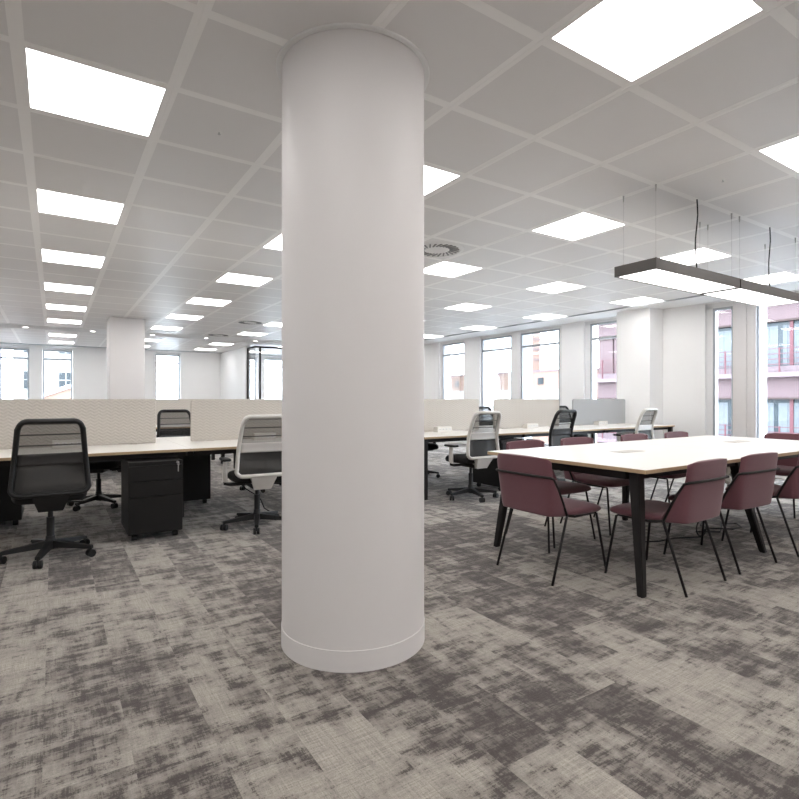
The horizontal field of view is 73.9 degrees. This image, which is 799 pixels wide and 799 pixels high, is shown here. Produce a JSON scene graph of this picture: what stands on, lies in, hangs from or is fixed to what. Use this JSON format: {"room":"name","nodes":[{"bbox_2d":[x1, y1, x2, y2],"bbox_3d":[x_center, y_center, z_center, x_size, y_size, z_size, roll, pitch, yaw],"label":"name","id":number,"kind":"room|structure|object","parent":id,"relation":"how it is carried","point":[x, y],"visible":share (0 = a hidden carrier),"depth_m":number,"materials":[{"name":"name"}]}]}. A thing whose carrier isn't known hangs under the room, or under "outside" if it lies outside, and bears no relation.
{"room":"open-plan office","nodes":[
{"label":"open-plan office","id":0,"kind":"room"},
{"bbox_2d":[48,333,76,336],"bbox_3d":[-8.541,-1.624,13.474,0.600,0.026,0.600,0,0,-33],"label":"ceiling light","id":1,"kind":"object","parent":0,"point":[49,334],"visible":0.79,"depth_m":13.50,"materials":[{"name":"plastic"}]},
{"bbox_2d":[107,317,144,398],"bbox_3d":[-5.565,-0.213,10.803,0.635,2.796,0.620,0,0,-33],"label":"column square","id":2,"kind":"structure","parent":0,"point":[125,336],"depth_m":10.54,"materials":[{"name":"white paint"}]},
{"bbox_2d":[0,344,281,398],"bbox_3d":[-8.533,-0.238,17.605,14.100,2.846,0.420,0,0,-33],"label":"wall","id":3,"kind":"structure","parent":0,"point":[199,373],"depth_m":17.49,"materials":[{"name":"white paint"}]},
{"bbox_2d":[0,348,28,398],"bbox_3d":[-11.376,-0.215,15.645,0.775,2.560,0.225,0,0,-33],"label":"window","id":4,"kind":"structure","parent":3,"relation":"in","point":[27,357],"depth_m":15.88,"materials":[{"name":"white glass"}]},
{"bbox_2d":[43,350,71,398],"bbox_3d":[-10.448,-0.215,16.248,0.759,2.560,0.225,0,0,-33],"label":"window","id":5,"kind":"structure","parent":3,"relation":"in","point":[43,350],"depth_m":16.29,"materials":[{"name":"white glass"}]},
{"bbox_2d":[0,346,281,359],"bbox_3d":[-8.093,-1.525,17.891,8.750,0.060,0.080,0,0,-33],"label":"trim","id":6,"kind":"structure","parent":3,"relation":"attached to","point":[16,347],"depth_m":16.32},
{"bbox_2d":[156,354,178,398],"bbox_3d":[-7.827,-0.215,17.954,0.761,2.560,0.225,0,0,-33],"label":"window","id":7,"kind":"structure","parent":3,"relation":"in","point":[156,354],"depth_m":17.98,"materials":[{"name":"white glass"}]},
{"bbox_2d":[220,346,247,398],"bbox_3d":[-5.467,-0.213,17.560,0.130,2.796,3.000,0,0,-33],"label":"wall","id":8,"kind":"structure","parent":0,"point":[233,363],"depth_m":17.29,"materials":[{"name":"white paint"}]},
{"bbox_2d":[247,346,281,398],"bbox_3d":[-2.727,-0.190,17.067,4.135,2.750,0.815,0,0,-33],"label":"glass wall","id":9,"kind":"structure","parent":0,"point":[250,350],"depth_m":15.90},
{"bbox_2d":[282,28,423,650],"bbox_3d":[-0.228,-0.213,2.654,0.702,2.796,0.702,0,0,-33],"label":"column round","id":10,"kind":"structure","parent":0,"point":[353,99],"depth_m":2.34,"materials":[{"name":"white paint"}]},
{"bbox_2d":[281,617,424,672],"bbox_3d":[-0.228,1.138,2.654,0.708,0.094,0.708,0,0,-33],"label":"baseboard","id":11,"kind":"structure","parent":10,"relation":"attached to","point":[391,655],"depth_m":2.34,"materials":[{"name":"white paint"}]},
{"bbox_2d":[0,435,798,798],"bbox_3d":[-2.283,1.235,8.000,14.100,0.100,23.300,0,0,-33],"label":"floor","id":12,"kind":"structure","parent":0,"point":[153,665],"depth_m":2.35,"materials":[{"name":"carpet"}]},
{"bbox_2d":[0,466,23,524],"bbox_3d":[-3.873,0.855,5.108,0.420,0.660,0.598,0,0,-33],"label":"pedestal","id":13,"kind":"object","parent":12,"relation":"on","point":[9,511],"visible":0.57,"depth_m":4.91,"materials":[{"name":"black metal"}]},
{"bbox_2d":[0,418,95,568],"bbox_3d":[-2.637,0.660,3.970,0.623,1.048,0.660,0,0,-34],"label":"office chair","id":14,"kind":"object","parent":12,"relation":"on","point":[50,469],"visible":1,"depth_m":3.80,"materials":[{"name":"black plastic"}]},
{"bbox_2d":[67,460,120,511],"bbox_3d":[-3.357,0.660,5.941,0.658,1.048,0.642,0,0,-18],"label":"office chair","id":15,"kind":"object","parent":12,"relation":"on","point":[98,467],"visible":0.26,"depth_m":5.79,"materials":[{"name":"black plastic"}]},
{"bbox_2d":[0,442,189,465],"bbox_3d":[-2.842,0.815,4.634,1.768,0.740,0.829,0,0,-33],"label":"desk","id":16,"kind":"object","parent":12,"relation":"on","point":[170,449],"visible":0.63,"depth_m":4.66,"materials":[{"name":"laminate"}]},
{"bbox_2d":[0,399,155,449],"bbox_3d":[-3.065,0.223,4.985,1.430,0.444,0.038,0,0,-33],"label":"screen","id":17,"kind":"object","parent":16,"relation":"on","point":[106,421],"visible":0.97,"depth_m":5.08,"materials":[{"name":"fabric"}]},
{"bbox_2d":[87,437,170,445],"bbox_3d":[-3.296,0.815,5.331,1.768,0.740,0.829,0,0,-33],"label":"desk","id":18,"kind":"object","parent":12,"relation":"on","point":[158,439],"visible":0.11,"depth_m":5.57,"materials":[{"name":"laminate"}]},
{"bbox_2d":[121,457,182,540],"bbox_3d":[-2.194,0.855,4.700,0.420,0.660,0.598,0,0,-33],"label":"pedestal","id":19,"kind":"object","parent":12,"relation":"on","point":[151,488],"visible":0.99,"depth_m":4.48,"materials":[{"name":"black metal"}]},
{"bbox_2d":[156,409,190,437],"bbox_3d":[-2.795,0.660,6.760,0.658,1.048,0.642,0,0,-42],"label":"office chair","id":20,"kind":"object","parent":12,"relation":"on","point":[170,422],"visible":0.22,"depth_m":6.93,"materials":[{"name":"black plastic"}]},
{"bbox_2d":[117,425,235,471],"bbox_3d":[-3.702,0.815,8.907,1.768,0.740,0.829,0,0,-33],"label":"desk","id":21,"kind":"object","parent":12,"relation":"on","point":[156,425],"visible":0.11,"depth_m":9.04,"materials":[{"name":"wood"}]},
{"bbox_2d":[154,399,191,424],"bbox_3d":[-3.933,0.223,9.252,1.430,0.444,0.038,0,0,-33],"label":"screen","id":22,"kind":"object","parent":21,"relation":"on","point":[161,404],"visible":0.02,"depth_m":9.23,"materials":[{"name":"fabric"}]},
{"bbox_2d":[184,455,210,502],"bbox_3d":[-2.477,0.855,6.154,0.420,0.660,0.598,0,0,-33],"label":"pedestal","id":23,"kind":"object","parent":12,"relation":"on","point":[197,469],"visible":0.4,"depth_m":5.94,"materials":[{"name":"black metal"}]},
{"bbox_2d":[160,436,237,441],"bbox_3d":[-1.812,0.815,6.296,1.768,0.740,0.829,0,0,-33],"label":"desk","id":24,"kind":"object","parent":12,"relation":"on","point":[186,438],"visible":0.04,"depth_m":5.84,"materials":[{"name":"laminate"}]},
{"bbox_2d":[173,440,237,516],"bbox_3d":[-1.359,0.815,5.599,1.768,0.740,0.829,0,0,-33],"label":"desk","id":25,"kind":"object","parent":12,"relation":"on","point":[219,446],"visible":0.2,"depth_m":5.07,"materials":[{"name":"laminate"}]},
{"bbox_2d":[191,399,281,440],"bbox_3d":[-1.584,0.223,5.949,1.430,0.444,0.038,0,0,-33],"label":"screen","id":26,"kind":"object","parent":25,"relation":"on","point":[211,419],"visible":0.48,"depth_m":5.73,"materials":[{"name":"fabric"}]},
{"bbox_2d":[219,414,281,534],"bbox_3d":[-1.317,0.660,4.900,0.668,1.048,0.647,0,0,-14],"label":"office chair","id":27,"kind":"object","parent":12,"relation":"on","point":[258,463],"visible":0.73,"depth_m":4.73,"materials":[{"name":"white plastic"}]},
{"bbox_2d":[428,442,439,477],"bbox_3d":[0.269,0.660,8.086,0.658,1.048,0.642,0,0,-38],"label":"office chair","id":28,"kind":"object","parent":12,"relation":"on","point":[431,446],"visible":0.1,"depth_m":7.98,"materials":[{"name":"black plastic"}]},
{"bbox_2d":[444,411,500,502],"bbox_3d":[0.863,0.660,6.328,0.668,1.048,0.647,0,0,-18],"label":"office chair","id":29,"kind":"object","parent":12,"relation":"on","point":[482,436],"visible":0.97,"depth_m":6.18,"materials":[{"name":"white plastic"}]},
{"bbox_2d":[424,430,526,499],"bbox_3d":[0.778,0.815,6.990,1.688,0.740,0.829,0,0,-33],"label":"desk","id":30,"kind":"object","parent":12,"relation":"on","point":[459,435],"visible":0.31,"depth_m":6.48,"materials":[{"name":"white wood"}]},
{"bbox_2d":[433,426,451,431],"bbox_3d":[0.587,0.410,7.202,0.240,0.070,0.106,0,0,-33],"label":"module","id":31,"kind":"object","parent":30,"relation":"on","point":[444,428],"visible":1,"depth_m":7.16,"materials":[{"name":"white plastic"}]},
{"bbox_2d":[424,399,478,431],"bbox_3d":[0.548,0.223,7.336,1.430,0.444,0.038,0,0,-33],"label":"screen","id":32,"kind":"object","parent":30,"relation":"on","point":[458,414],"visible":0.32,"depth_m":7.42,"materials":[{"name":"fabric"}]},
{"bbox_2d":[473,438,523,490],"bbox_3d":[1.335,0.855,7.098,0.420,0.660,0.598,0,0,-33],"label":"pedestal","id":33,"kind":"object","parent":12,"relation":"on","point":[489,475],"visible":0.25,"depth_m":6.94,"materials":[{"name":"black metal"}]},
{"bbox_2d":[506,440,595,547],"bbox_3d":[1.283,0.781,4.602,0.520,0.812,0.597,0,0,-33],"label":"chair","id":34,"kind":"object","parent":12,"relation":"on","point":[565,488],"visible":0.36,"depth_m":4.53,"materials":[{"name":"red fabric"}]},
{"bbox_2d":[526,409,576,481],"bbox_3d":[2.026,0.660,7.164,0.658,1.048,0.642,0,0,-41],"label":"office chair","id":35,"kind":"object","parent":12,"relation":"on","point":[562,425],"visible":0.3,"depth_m":6.96,"materials":[{"name":"black plastic"}]},
{"bbox_2d":[496,453,607,585],"bbox_3d":[1.045,0.781,3.716,0.597,0.812,0.520,0,0,-33],"label":"chair","id":36,"kind":"object","parent":12,"relation":"on","point":[527,483],"visible":1,"depth_m":3.53,"materials":[{"name":"red fabric"}]},
{"bbox_2d":[499,426,609,437],"bbox_3d":[2.228,0.815,7.934,1.768,0.740,0.829,0,0,-33],"label":"desk","id":37,"kind":"object","parent":12,"relation":"on","point":[540,431],"visible":0.24,"depth_m":7.75,"materials":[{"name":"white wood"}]},
{"bbox_2d":[493,399,558,428],"bbox_3d":[1.998,0.223,8.279,1.430,0.444,0.038,0,0,-33],"label":"screen","id":38,"kind":"object","parent":37,"relation":"on","point":[515,413],"visible":0.76,"depth_m":8.23,"materials":[{"name":"fabric"}]},
{"bbox_2d":[522,423,537,427],"bbox_3d":[2.003,0.410,8.124,0.240,0.070,0.106,0,0,-33],"label":"module","id":39,"kind":"object","parent":37,"relation":"on","point":[529,425],"visible":0.99,"depth_m":8.08,"materials":[{"name":"white plastic"}]},
{"bbox_2d":[560,437,628,535],"bbox_3d":[1.882,0.781,4.992,0.520,0.812,0.597,0,0,-33],"label":"chair","id":40,"kind":"object","parent":12,"relation":"on","point":[588,479],"visible":0.52,"depth_m":4.90,"materials":[{"name":"red fabric"}]},
{"bbox_2d":[574,424,674,436],"bbox_3d":[3.712,0.815,8.899,1.768,0.740,0.829,0,0,-33],"label":"desk","id":41,"kind":"object","parent":12,"relation":"on","point":[613,427],"visible":0.3,"depth_m":8.60,"materials":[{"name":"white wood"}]},
{"bbox_2d":[572,399,624,424],"bbox_3d":[3.481,0.223,9.245,1.430,0.444,0.038,0,0,-33],"label":"screen","id":42,"kind":"object","parent":41,"relation":"on","point":[589,411],"visible":0.91,"depth_m":9.20,"materials":[{"name":"fabric"}]},
{"bbox_2d":[613,408,657,478],"bbox_3d":[3.585,0.660,8.164,0.668,1.048,0.647,0,0,-22],"label":"office chair","id":43,"kind":"object","parent":12,"relation":"on","point":[646,420],"visible":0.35,"depth_m":8.01,"materials":[{"name":"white plastic"}]},
{"bbox_2d":[617,308,662,441],"bbox_3d":[4.348,-0.213,9.636,0.400,2.796,0.650,0,0,-33],"label":"square column","id":44,"kind":"object","parent":12,"relation":"on","point":[639,331],"visible":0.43,"depth_m":9.45,"materials":[{"name":"white paint"}]},
{"bbox_2d":[487,435,798,597],"bbox_3d":[2.552,0.806,4.715,3.561,0.757,1.410,0,0,-33],"label":"meeting table","id":45,"kind":"object","parent":12,"relation":"on","point":[666,456],"visible":0.8,"depth_m":4.08,"materials":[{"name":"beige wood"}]},
{"bbox_2d":[609,450,642,452],"bbox_3d":[1.857,0.426,4.334,0.300,0.004,0.130,0,0,-33],"label":"hatch","id":46,"kind":"object","parent":45,"relation":"on","point":[620,451],"visible":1,"depth_m":4.29,"materials":[{"name":"white plastic"}]},
{"bbox_2d":[725,467,730,486],"bbox_3d":[3.099,0.838,5.105,0.144,0.688,0.295,0,0,5],"label":"guide","id":47,"kind":"object","parent":45,"relation":"hanging from","point":[727,480],"visible":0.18,"depth_m":5.00,"materials":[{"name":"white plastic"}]},
{"bbox_2d":[620,433,686,502],"bbox_3d":[2.670,0.781,5.504,0.520,0.812,0.597,0,0,-33],"label":"chair","id":48,"kind":"object","parent":12,"relation":"on","point":[626,437],"visible":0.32,"depth_m":5.63,"materials":[{"name":"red fabric"}]},
{"bbox_2d":[604,458,728,597],"bbox_3d":[1.775,0.781,3.526,0.520,0.812,0.597,0,0,-35],"label":"chair","id":49,"kind":"object","parent":12,"relation":"on","point":[698,499],"visible":0.94,"depth_m":3.28,"materials":[{"name":"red fabric"}]},
{"bbox_2d":[646,522,706,541],"bbox_3d":[2.291,1.105,4.462,0.755,0.161,0.058,0,0,-16],"label":"power cable","id":50,"kind":"object","parent":12,"relation":"on","point":[705,529],"visible":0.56,"depth_m":4.50,"materials":[{"name":"black plastic"}]},
{"bbox_2d":[664,431,733,501],"bbox_3d":[3.335,0.781,5.913,0.520,0.812,0.597,0,0,-33],"label":"chair","id":51,"kind":"object","parent":12,"relation":"on","point":[675,434],"visible":0.12,"depth_m":6.09,"materials":[{"name":"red fabric"}]},
{"bbox_2d":[698,522,741,532],"bbox_3d":[2.933,1.171,4.862,0.328,0.025,0.593,0,0,36],"label":"power cable","id":52,"kind":"object","parent":12,"relation":"on","point":[721,528],"visible":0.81,"depth_m":4.78,"materials":[{"name":"black plastic"}]},
{"bbox_2d":[663,452,779,574],"bbox_3d":[2.384,0.781,3.935,0.520,0.812,0.597,0,0,-31],"label":"chair","id":53,"kind":"object","parent":12,"relation":"on","point":[752,487],"visible":0.8,"depth_m":3.66,"materials":[{"name":"red fabric"}]},
{"bbox_2d":[721,457,798,556],"bbox_3d":[3.066,0.781,4.337,0.520,0.812,0.597,0,0,-33],"label":"chair","id":54,"kind":"object","parent":12,"relation":"on","point":[789,489],"visible":0.54,"depth_m":4.05,"materials":[{"name":"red fabric"}]},
{"bbox_2d":[764,433,798,518],"bbox_3d":[4.020,0.781,5.634,0.597,0.812,0.520,0,0,-33],"label":"chair","id":55,"kind":"object","parent":12,"relation":"on","point":[786,466],"visible":0.18,"depth_m":5.74,"materials":[{"name":"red fabric"}]},
{"bbox_2d":[0,0,798,356],"bbox_3d":[-2.334,-1.617,7.758,13.750,0.048,22.950,0,0,-33],"label":"ceiling","id":56,"kind":"structure","parent":0,"point":[460,45],"depth_m":3.67,"materials":[{"name":"tile"}]},
{"bbox_2d":[47,318,81,323],"bbox_3d":[-6.958,-1.624,11.041,0.600,0.026,0.600,0,0,-33],"label":"ceiling light","id":57,"kind":"object","parent":56,"relation":"in","point":[48,320],"visible":0.8,"depth_m":11.06,"materials":[{"name":"plastic"}]},
{"bbox_2d":[46,304,86,311],"bbox_3d":[-5.892,-1.624,9.403,0.600,0.026,0.600,0,0,-33],"label":"ceiling light","id":58,"kind":"object","parent":56,"relation":"in","point":[48,306],"visible":0.79,"depth_m":9.37,"materials":[{"name":"plastic"}]},
{"bbox_2d":[44,283,93,293],"bbox_3d":[-4.826,-1.624,7.764,0.600,0.026,0.600,0,0,-33],"label":"ceiling light","id":59,"kind":"object","parent":56,"relation":"in","point":[48,286],"visible":0.8,"depth_m":7.76,"materials":[{"name":"plastic"}]},
{"bbox_2d":[41,249,104,267],"bbox_3d":[-3.760,-1.624,6.126,0.600,0.026,0.600,0,0,-33],"label":"ceiling light","id":60,"kind":"object","parent":56,"relation":"in","point":[47,255],"visible":0.81,"depth_m":6.10,"materials":[{"name":"plastic"}]},
{"bbox_2d":[37,189,123,223],"bbox_3d":[-2.694,-1.624,4.488,0.600,0.026,0.600,0,0,-33],"label":"ceiling light","id":61,"kind":"object","parent":56,"relation":"in","point":[50,202],"visible":0.81,"depth_m":4.48,"materials":[{"name":"plastic"}]},
{"bbox_2d":[25,47,165,136],"bbox_3d":[-1.628,-1.624,2.850,0.600,0.026,0.600,0,0,-33],"label":"ceiling light","id":62,"kind":"object","parent":56,"relation":"in","point":[56,85],"visible":0.84,"depth_m":2.81,"materials":[{"name":"plastic"}]},
{"bbox_2d":[151,326,181,330],"bbox_3d":[-5.304,-1.624,12.117,0.600,0.026,0.600,0,0,-33],"label":"ceiling light","id":63,"kind":"object","parent":56,"relation":"in","point":[154,327],"visible":0.71,"depth_m":12.16,"materials":[{"name":"plastic"}]},
{"bbox_2d":[166,314,202,319],"bbox_3d":[-4.239,-1.624,10.479,0.600,0.026,0.600,0,0,-33],"label":"ceiling light","id":64,"kind":"object","parent":56,"relation":"in","point":[173,316],"visible":0.73,"depth_m":10.52,"materials":[{"name":"plastic"}]},
{"bbox_2d":[187,297,230,305],"bbox_3d":[-3.172,-1.624,8.840,0.600,0.026,0.600,0,0,-33],"label":"ceiling light","id":65,"kind":"object","parent":56,"relation":"in","point":[202,301],"visible":0.76,"depth_m":8.88,"materials":[{"name":"plastic"}]},
{"bbox_2d":[216,273,271,286],"bbox_3d":[-2.107,-1.624,7.202,0.600,0.026,0.600,0,0,-33],"label":"ceiling light","id":66,"kind":"object","parent":56,"relation":"in","point":[232,278],"visible":0.69,"depth_m":7.17,"materials":[{"name":"plastic"}]},
{"bbox_2d":[236,320,263,324],"bbox_3d":[-3.143,-1.608,11.192,0.580,0.014,0.580,0,0,-33],"label":"ceiling vent","id":67,"kind":"object","parent":56,"relation":"in","point":[248,322],"visible":1,"depth_m":11.16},
{"bbox_2d":[237,332,265,335],"bbox_3d":[-3.651,-1.624,13.193,0.600,0.026,0.600,0,0,-33],"label":"ceiling light","id":68,"kind":"object","parent":56,"relation":"in","point":[243,333],"visible":0.7,"depth_m":13.29,"materials":[{"name":"plastic"}]},
{"bbox_2d":[263,234,281,249],"bbox_3d":[-1.040,-1.624,5.564,0.600,0.026,0.600,0,0,-33],"label":"ceiling light","id":69,"kind":"object","parent":56,"relation":"in","point":[276,244],"visible":0.16,"depth_m":5.55,"materials":[{"name":"plastic"}]},
{"bbox_2d":[276,22,429,90],"bbox_3d":[-0.228,-1.610,2.654,0.758,0.010,0.758,0,0,-33],"label":"trim","id":70,"kind":"structure","parent":56,"relation":"attached to","point":[305,33],"depth_m":2.37,"materials":[{"name":"paint"}]},
{"bbox_2d":[0,0,798,355],"bbox_3d":[-2.543,-1.625,7.872,12.550,0.028,21.848,0,0,-33],"label":"ceiling grid","id":71,"kind":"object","parent":56,"relation":"attached to","point":[202,11],"depth_m":3.53,"materials":[{"name":"metal"}]},
{"bbox_2d":[5,279,798,355],"bbox_3d":[-2.586,-1.611,7.742,12.710,0.040,22.600,0,0,-33],"label":"trim","id":72,"kind":"structure","parent":56,"relation":"attached to","point":[796,279],"depth_m":10.86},
{"bbox_2d":[424,165,458,195],"bbox_3d":[0.025,-1.624,3.926,0.600,0.026,0.600,0,0,-33],"label":"ceiling light","id":73,"kind":"object","parent":56,"relation":"in","point":[434,178],"visible":0.23,"depth_m":3.89,"materials":[{"name":"plastic"}]},
{"bbox_2d":[424,242,463,256],"bbox_3d":[0.405,-1.608,5.740,0.580,0.014,0.580,0,0,-33],"label":"ceiling vent","id":74,"kind":"object","parent":56,"relation":"in","point":[431,249],"visible":0.73,"depth_m":5.71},
{"bbox_2d":[424,261,481,277],"bbox_3d":[0.613,-1.624,6.640,0.600,0.026,0.600,0,0,-33],"label":"ceiling light","id":75,"kind":"object","parent":56,"relation":"in","point":[447,269],"visible":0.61,"depth_m":6.62,"materials":[{"name":"plastic"}]},
{"bbox_2d":[445,303,490,310],"bbox_3d":[1.200,-1.624,9.354,0.600,0.026,0.600,0,0,-33],"label":"ceiling light","id":76,"kind":"object","parent":56,"relation":"in","point":[464,307],"visible":0.73,"depth_m":9.37,"materials":[{"name":"plastic"}]},
{"bbox_2d":[460,326,496,329],"bbox_3d":[1.787,-1.624,12.068,0.600,0.026,0.600,0,0,-33],"label":"ceiling light","id":77,"kind":"object","parent":56,"relation":"in","point":[471,327],"visible":0.63,"depth_m":11.99,"materials":[{"name":"plastic"}]},
{"bbox_2d":[523,314,565,319],"bbox_3d":[2.853,-1.624,10.430,0.600,0.026,0.600,0,0,-33],"label":"ceiling light","id":78,"kind":"object","parent":56,"relation":"in","point":[542,316],"visible":0.66,"depth_m":10.39,"materials":[{"name":"plastic"}]},
{"bbox_2d":[527,282,584,293],"bbox_3d":[2.266,-1.624,7.716,0.600,0.026,0.600,0,0,-33],"label":"ceiling light","id":79,"kind":"object","parent":56,"relation":"in","point":[556,287],"visible":0.67,"depth_m":7.69,"materials":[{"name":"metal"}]},
{"bbox_2d":[532,212,624,240],"bbox_3d":[1.679,-1.624,5.002,0.600,0.026,0.600,0,0,-33],"label":"ceiling light","id":80,"kind":"object","parent":56,"relation":"in","point":[582,225],"visible":0.74,"depth_m":5.00,"materials":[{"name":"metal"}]},
{"bbox_2d":[610,297,663,305],"bbox_3d":[3.919,-1.624,8.791,0.600,0.026,0.600,0,0,-33],"label":"ceiling light","id":81,"kind":"object","parent":56,"relation":"in","point":[640,300],"visible":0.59,"depth_m":8.79,"materials":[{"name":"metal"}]},
{"bbox_2d":[551,0,762,81],"bbox_3d":[1.091,-1.624,2.288,0.600,0.026,0.600,0,0,-33],"label":"ceiling light","id":82,"kind":"object","parent":56,"relation":"in","point":[630,39],"visible":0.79,"depth_m":2.31,"materials":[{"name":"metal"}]},
{"bbox_2d":[614,184,739,293],"bbox_3d":[2.330,-1.288,4.415,1.262,0.647,0.350,0,0,-33],"label":"pendant lamp","id":83,"kind":"object","parent":56,"relation":"hanging from","point":[656,271],"visible":1,"depth_m":4.28,"materials":[{"name":"grey metal"}]},
{"bbox_2d":[621,269,734,292],"bbox_3d":[2.330,-0.976,4.415,1.222,0.010,0.326,0,0,-33],"label":"diffuser","id":84,"kind":"object","parent":83,"relation":"attached to","point":[684,280],"depth_m":4.36,"materials":[{"name":"plastic"}]},
{"bbox_2d":[661,248,729,264],"bbox_3d":[3.332,-1.624,6.077,0.600,0.026,0.600,0,0,-33],"label":"ceiling light","id":85,"kind":"object","parent":56,"relation":"in","point":[703,254],"visible":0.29,"depth_m":6.02,"materials":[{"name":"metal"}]},
{"bbox_2d":[700,216,798,306],"bbox_3d":[3.404,-1.288,5.114,1.262,0.647,0.350,0,0,-33],"label":"pendant lamp","id":86,"kind":"object","parent":56,"relation":"hanging from","point":[749,292],"visible":0.89,"depth_m":4.99,"materials":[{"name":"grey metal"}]},
{"bbox_2d":[705,289,795,306],"bbox_3d":[3.404,-0.976,5.114,1.222,0.010,0.326,0,0,-33],"label":"diffuser","id":87,"kind":"object","parent":86,"relation":"attached to","point":[756,297],"depth_m":5.08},
{"bbox_2d":[744,272,798,283],"bbox_3d":[4.985,-1.624,7.153,0.600,0.026,0.600,0,0,-33],"label":"ceiling light","id":88,"kind":"object","parent":56,"relation":"in","point":[785,276],"visible":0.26,"depth_m":7.11,"materials":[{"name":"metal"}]},
{"bbox_2d":[759,137,798,171],"bbox_3d":[2.745,-1.624,3.363,0.600,0.026,0.600,0,0,-33],"label":"ceiling light","id":89,"kind":"object","parent":56,"relation":"in","point":[786,153],"visible":0.83,"depth_m":3.48,"materials":[{"name":"plastic"}]},
{"bbox_2d":[424,290,798,442],"bbox_3d":[3.467,-0.238,11.741,0.420,2.846,23.300,0,0,-33],"label":"wall","id":90,"kind":"structure","parent":0,"point":[684,328],"depth_m":9.35,"materials":[{"name":"white paint"}]},
{"bbox_2d":[443,342,463,398],"bbox_3d":[1.477,-0.230,14.520,0.105,2.590,0.970,0,0,-33],"label":"window","id":91,"kind":"structure","parent":90,"relation":"in","point":[453,353],"depth_m":14.57,"materials":[{"name":"clear glass"}]},
{"bbox_2d":[482,335,511,410],"bbox_3d":[2.392,-0.230,13.114,0.105,2.590,1.075,0,0,-33],"label":"window","id":92,"kind":"structure","parent":90,"relation":"in","point":[496,351],"depth_m":13.15,"materials":[{"name":"clear glass"}]},
{"bbox_2d":[512,331,531,438],"bbox_3d":[2.905,-0.258,12.634,0.390,2.645,0.290,0,0,-33],"label":"column","id":93,"kind":"structure","parent":90,"relation":"attached to","point":[516,336],"depth_m":12.54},
{"bbox_2d":[521,328,559,446],"bbox_3d":[3.154,-0.230,11.943,0.105,2.590,1.140,0,0,-33],"label":"window","id":94,"kind":"structure","parent":90,"relation":"in","point":[525,337],"depth_m":12.32,"materials":[{"name":"metal"}]},
{"bbox_2d":[590,320,616,436],"bbox_3d":[4.152,-0.230,10.409,0.105,2.590,0.980,0,0,-33],"label":"window","id":95,"kind":"structure","parent":90,"relation":"in","point":[592,338],"depth_m":10.79,"materials":[{"name":"grey metal"}]},
{"bbox_2d":[449,441,787,478],"bbox_3d":[3.313,1.135,11.581,0.014,0.100,22.600,0,0,-33],"label":"baseboard","id":96,"kind":"structure","parent":90,"relation":"attached to","point":[461,442],"depth_m":13.97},
{"bbox_2d":[440,291,798,436],"bbox_3d":[3.817,-0.258,10.984,0.080,2.645,9.650,0,0,-33],"label":"trim","id":97,"kind":"structure","parent":90,"relation":"attached to","point":[709,307],"depth_m":8.89,"materials":[{"name":"paint"}]},
{"bbox_2d":[713,306,732,436],"bbox_3d":[5.284,-0.215,8.670,0.105,2.560,0.330,0,0,-33],"label":"window","id":98,"kind":"structure","parent":90,"relation":"in","point":[715,310],"depth_m":8.78,"materials":[{"name":"grey metal"}]},
{"bbox_2d":[733,301,755,437],"bbox_3d":[5.418,-0.240,8.348,0.013,2.650,0.335,0,0,-33],"label":"trim","id":99,"kind":"structure","parent":90,"relation":"attached to","point":[744,315],"depth_m":8.34,"materials":[{"name":"white paint"}]},
{"bbox_2d":[756,306,760,437],"bbox_3d":[5.977,-0.230,7.606,0.105,2.590,1.570,0,0,-33],"label":"window","id":100,"kind":"structure","parent":90,"relation":"in","point":[758,309],"depth_m":8.24,"materials":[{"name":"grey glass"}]},
{"label":"outside","id":101,"kind":"structure","parent":0,"visible":0},
{"bbox_3d":[-10.908,5.285,16.763,120.000,0.200,100.000,0,0,-33],"label":"street","id":102,"kind":"object","parent":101,"visible":0},
{"bbox_2d":[0,349,1,398],"bbox_3d":[-34.269,-1.440,34.879,12.900,13.250,8.150,0,0,-33],"label":"building","id":103,"kind":"structure","parent":102,"relation":"on","point":[0,349],"depth_m":40.96,"materials":[{"name":"stone"}]},
{"bbox_2d":[13,350,70,398],"bbox_3d":[-27.777,-0.940,46.262,9.400,12.250,8.150,0,0,-33],"label":"building","id":104,"kind":"structure","parent":102,"relation":"on","point":[57,373],"depth_m":41.69,"materials":[{"name":"stone"}]},
{"bbox_2d":[26,384,70,398],"bbox_3d":[-20.221,1.765,29.792,7.200,6.840,6.400,0,0,-33],"label":"gabled building","id":105,"kind":"structure","parent":102,"relation":"on","point":[64,392],"depth_m":27.75,"materials":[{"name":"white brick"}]},
{"bbox_2d":[532,333,598,443],"bbox_3d":[10.478,-0.175,46.190,6.150,10.720,18.100,0,0,-33],"label":"building","id":106,"kind":"structure","parent":102,"relation":"on","point":[545,383],"depth_m":40.21,"materials":[{"name":"stone"}]},
{"bbox_2d":[597,303,798,442],"bbox_3d":[19.745,-2.070,25.256,9.350,17.490,18.000,0,0,-33],"label":"apartment building","id":107,"kind":"structure","parent":102,"relation":"on","point":[782,320],"depth_m":23.17,"materials":[{"name":"pink brick"}]},
{"bbox_2d":[718,403,727,435],"bbox_3d":[14.867,1.025,25.242,0.016,1.720,2.397,0,0,-33],"label":"window","id":108,"kind":"structure","parent":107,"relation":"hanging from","point":[722,407],"depth_m":24.86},
{"bbox_2d":[718,330,731,367],"bbox_3d":[14.867,-2.305,25.242,0.016,1.720,2.397,0,0,-33],"label":"window","id":109,"kind":"structure","parent":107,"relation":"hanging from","point":[724,336],"depth_m":24.79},
{"bbox_2d":[767,324,798,365],"bbox_3d":[16.639,-2.305,22.518,0.016,1.720,2.397,0,0,-33],"label":"window","id":110,"kind":"structure","parent":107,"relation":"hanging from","point":[783,336],"depth_m":22.78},
{"bbox_2d":[767,403,798,433],"bbox_3d":[16.639,1.025,22.518,0.016,1.720,2.397,0,0,-33],"label":"window","id":111,"kind":"structure","parent":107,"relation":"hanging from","point":[778,414],"depth_m":22.78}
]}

